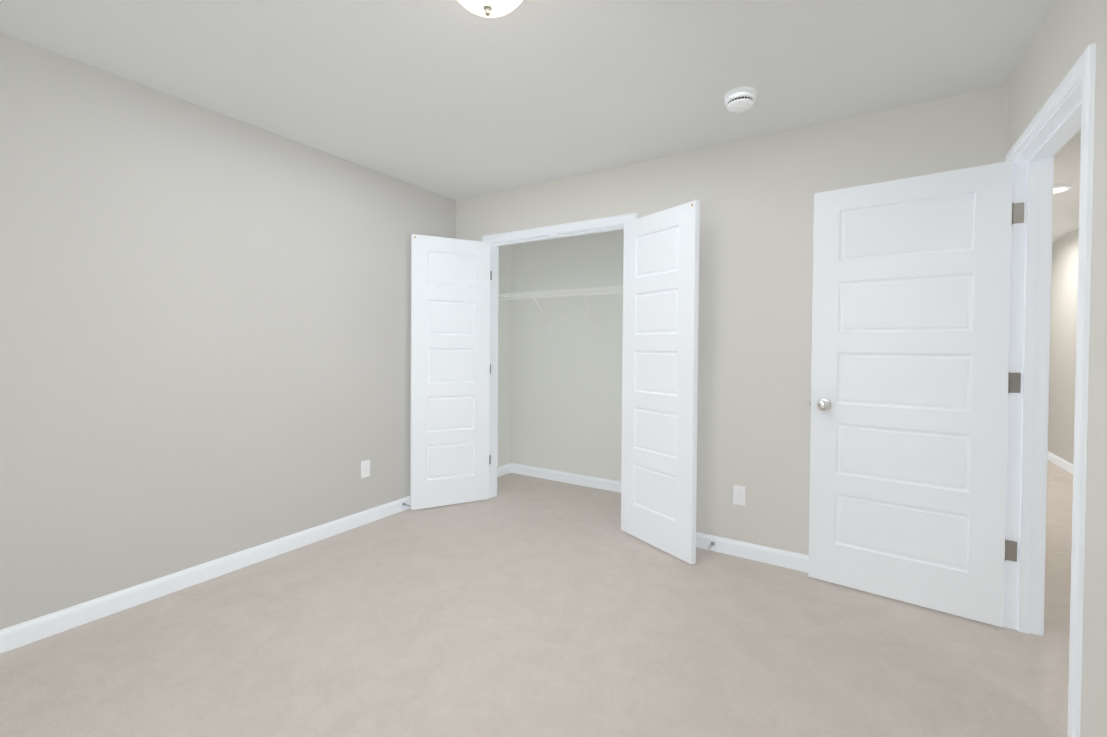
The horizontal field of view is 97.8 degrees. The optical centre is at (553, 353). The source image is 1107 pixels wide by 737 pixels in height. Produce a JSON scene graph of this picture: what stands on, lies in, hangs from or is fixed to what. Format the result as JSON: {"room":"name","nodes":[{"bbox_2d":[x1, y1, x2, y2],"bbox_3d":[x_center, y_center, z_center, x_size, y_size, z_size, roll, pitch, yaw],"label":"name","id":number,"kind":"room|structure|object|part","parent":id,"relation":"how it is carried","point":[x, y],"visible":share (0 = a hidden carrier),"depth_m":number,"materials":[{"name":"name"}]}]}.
{"room":"empty bedroom","nodes":[
{"label":"empty bedroom","id":0,"kind":"room"},
{"bbox_2d":[0,32,511,629],"bbox_3d":[-1.654,-0.047,2.843,0.115,2.442,4.700,1,1,32],"label":"wall","id":1,"kind":"structure","parent":0,"point":[204,336],"depth_m":2.40,"materials":[{"name":"beige paint"}]},
{"bbox_2d":[0,496,409,652],"bbox_3d":[-1.814,1.134,2.499,0.013,0.088,3.700,1,1,32],"label":"baseboard","id":2,"kind":"structure","parent":1,"relation":"attached to","point":[23,633],"depth_m":2.39,"materials":[{"name":"paint"}]},
{"bbox_2d":[361,460,369,477],"bbox_3d":[-1.293,0.794,3.322,0.007,0.115,0.070,1,1,32],"label":"electrical outlet","id":3,"kind":"object","parent":1,"relation":"attached to","point":[365,468],"visible":1,"depth_m":3.32,"materials":[{"name":"white plastic"}]},
{"bbox_2d":[497,463,511,476],"bbox_3d":[-0.601,1.116,4.420,0.013,0.088,0.615,1,1,32],"label":"baseboard","id":4,"kind":"structure","parent":1,"relation":"attached to","point":[505,469],"depth_m":4.62,"materials":[{"name":"paint"}]},
{"bbox_2d":[0,460,1072,736],"bbox_3d":[1.149,1.255,2.817,5.018,0.120,9.730,1,1,32],"label":"floor","id":5,"kind":"structure","parent":0,"point":[524,606],"depth_m":1.96,"materials":[{"name":"carpet"}]},
{"bbox_2d":[0,0,1080,241],"bbox_3d":[1.168,-1.306,2.781,5.018,0.120,9.730,1,1,32],"label":"ceiling","id":6,"kind":"structure","parent":0,"point":[456,100],"depth_m":2.10,"materials":[{"name":"white paint"}]},
{"bbox_2d":[457,0,522,17],"bbox_3d":[-0.213,-1.167,1.561,0.284,0.144,0.284,1,1,32],"label":"ceiling light","id":7,"kind":"object","parent":6,"relation":"attached to","point":[491,8],"visible":1,"depth_m":1.57,"materials":[{"name":"white glass"}]},
{"bbox_2d":[724,87,756,112],"bbox_3d":[0.896,-1.208,2.318,0.150,0.067,0.150,1,1,32],"label":"smoke detector","id":8,"kind":"object","parent":6,"relation":"attached to","point":[739,99],"visible":1,"depth_m":2.28,"materials":[{"name":"white plastic"}]},
{"bbox_2d":[1053,184,1070,193],"bbox_3d":[3.737,-1.226,3.619,0.198,0.027,0.198,1,1,32],"label":"recessed light","id":9,"kind":"object","parent":6,"relation":"in","point":[1058,188],"visible":0.42,"depth_m":3.55,"materials":[{"name":"white plastic"}]},
{"bbox_2d":[510,229,623,481],"bbox_3d":[0.513,-0.050,4.186,2.115,2.442,0.115,1,1,32],"label":"wall","id":10,"kind":"structure","parent":0,"point":[566,393],"depth_m":4.35,"materials":[{"name":"greige paint"}]},
{"bbox_2d":[498,286,622,330],"bbox_3d":[0.354,-0.368,4.035,2.000,0.340,0.304,1,1,32],"label":"wire closet shelf","id":11,"kind":"object","parent":10,"relation":"attached to","point":[617,290],"visible":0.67,"depth_m":4.14,"materials":[{"name":"white metal"}]},
{"bbox_2d":[512,463,620,491],"bbox_3d":[0.421,1.127,4.179,2.000,0.088,0.013,1,1,32],"label":"baseboard","id":12,"kind":"structure","parent":10,"relation":"attached to","point":[594,482],"depth_m":4.36,"materials":[{"name":"paint"}]},
{"bbox_2d":[456,84,1008,555],"bbox_3d":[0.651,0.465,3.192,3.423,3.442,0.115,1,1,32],"label":"wall","id":13,"kind":"structure","parent":0,"point":[754,196],"depth_m":2.78,"materials":[{"name":"beige paint"}]},
{"bbox_2d":[410,234,489,509],"bbox_3d":[-0.781,0.139,3.697,0.603,2.030,0.035,0,1,-27],"label":"closet door","id":14,"kind":"structure","parent":13,"relation":"in","point":[450,367],"depth_m":3.67,"materials":[{"name":"paint"}]},
{"bbox_2d":[483,213,637,498],"bbox_3d":[0.018,0.121,3.589,1.319,2.109,0.150,1,1,32],"label":"trim","id":15,"kind":"structure","parent":13,"relation":"attached to","point":[606,224],"depth_m":3.87,"materials":[{"name":"paint"}]},
{"bbox_2d":[621,200,699,564],"bbox_3d":[0.631,0.161,2.949,0.035,2.030,0.603,0,1,-32],"label":"closet door","id":16,"kind":"structure","parent":13,"relation":"in","point":[660,368],"depth_m":2.90,"materials":[{"name":"paint"}]},
{"bbox_2d":[733,485,745,505],"bbox_3d":[1.093,0.836,2.844,0.070,0.115,0.007,1,1,32],"label":"electrical outlet","id":17,"kind":"object","parent":13,"relation":"attached to","point":[739,494],"visible":1,"depth_m":2.84,"materials":[{"name":"white plastic"}]},
{"bbox_2d":[696,532,808,572],"bbox_3d":[1.294,1.154,2.713,1.804,0.088,0.020,1,1,32],"label":"baseboard","id":18,"kind":"structure","parent":13,"relation":"attached to","point":[787,559],"depth_m":2.79,"materials":[{"name":"paint"}]},
{"bbox_2d":[489,202,1023,561],"bbox_3d":[0.767,0.118,2.994,3.097,1.592,0.155,1,1,32],"label":"door hinges","id":19,"kind":"object","parent":13,"relation":"attached to","point":[1015,382],"depth_m":2.11,"materials":[{"name":"grey metal"}]},
{"bbox_2d":[1007,0,1106,736],"bbox_3d":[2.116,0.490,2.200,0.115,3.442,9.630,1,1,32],"label":"wall","id":20,"kind":"structure","parent":0,"point":[1069,32],"depth_m":1.37,"materials":[{"name":"beige paint"}]},
{"bbox_2d":[809,161,1012,626],"bbox_3d":[1.678,0.177,2.339,0.781,2.030,0.162,1,1,37],"label":"entry door","id":21,"kind":"structure","parent":20,"relation":"in","point":[908,403],"depth_m":2.29,"materials":[{"name":"paint"}]},
{"bbox_3d":[1.408,0.267,2.545,0.105,0.066,0.162,1,1,37],"label":"knob","id":22,"kind":"part","parent":21,"relation":"part of","materials":[{"name":"silver metal"}]},
{"bbox_3d":[1.990,0.127,2.113,0.012,1.577,0.041,1,1,37],"label":"entry door hinges","id":23,"kind":"part","parent":21,"relation":"part of","materials":[{"name":"silver metal"}]},
{"bbox_2d":[1003,43,1095,736],"bbox_3d":[1.841,0.161,1.756,0.150,2.109,0.919,1,1,32],"label":"trim","id":24,"kind":"structure","parent":20,"relation":"attached to","point":[1063,117],"depth_m":2.07,"materials":[{"name":"paint"}]},
{"bbox_2d":[1048,228,1078,464],"bbox_3d":[3.189,0.008,1.517,0.115,2.442,9.630,1,1,32],"label":"wall","id":25,"kind":"structure","parent":0,"point":[1063,334],"depth_m":5.09,"materials":[{"name":"beige paint"}]},
{"bbox_2d":[1047,451,1073,473],"bbox_3d":[3.125,1.184,1.568,0.013,0.088,9.400,1,1,32],"label":"baseboard","id":26,"kind":"structure","parent":25,"relation":"attached to","point":[1051,457],"depth_m":5.08,"materials":[{"name":"paint"}]}
]}

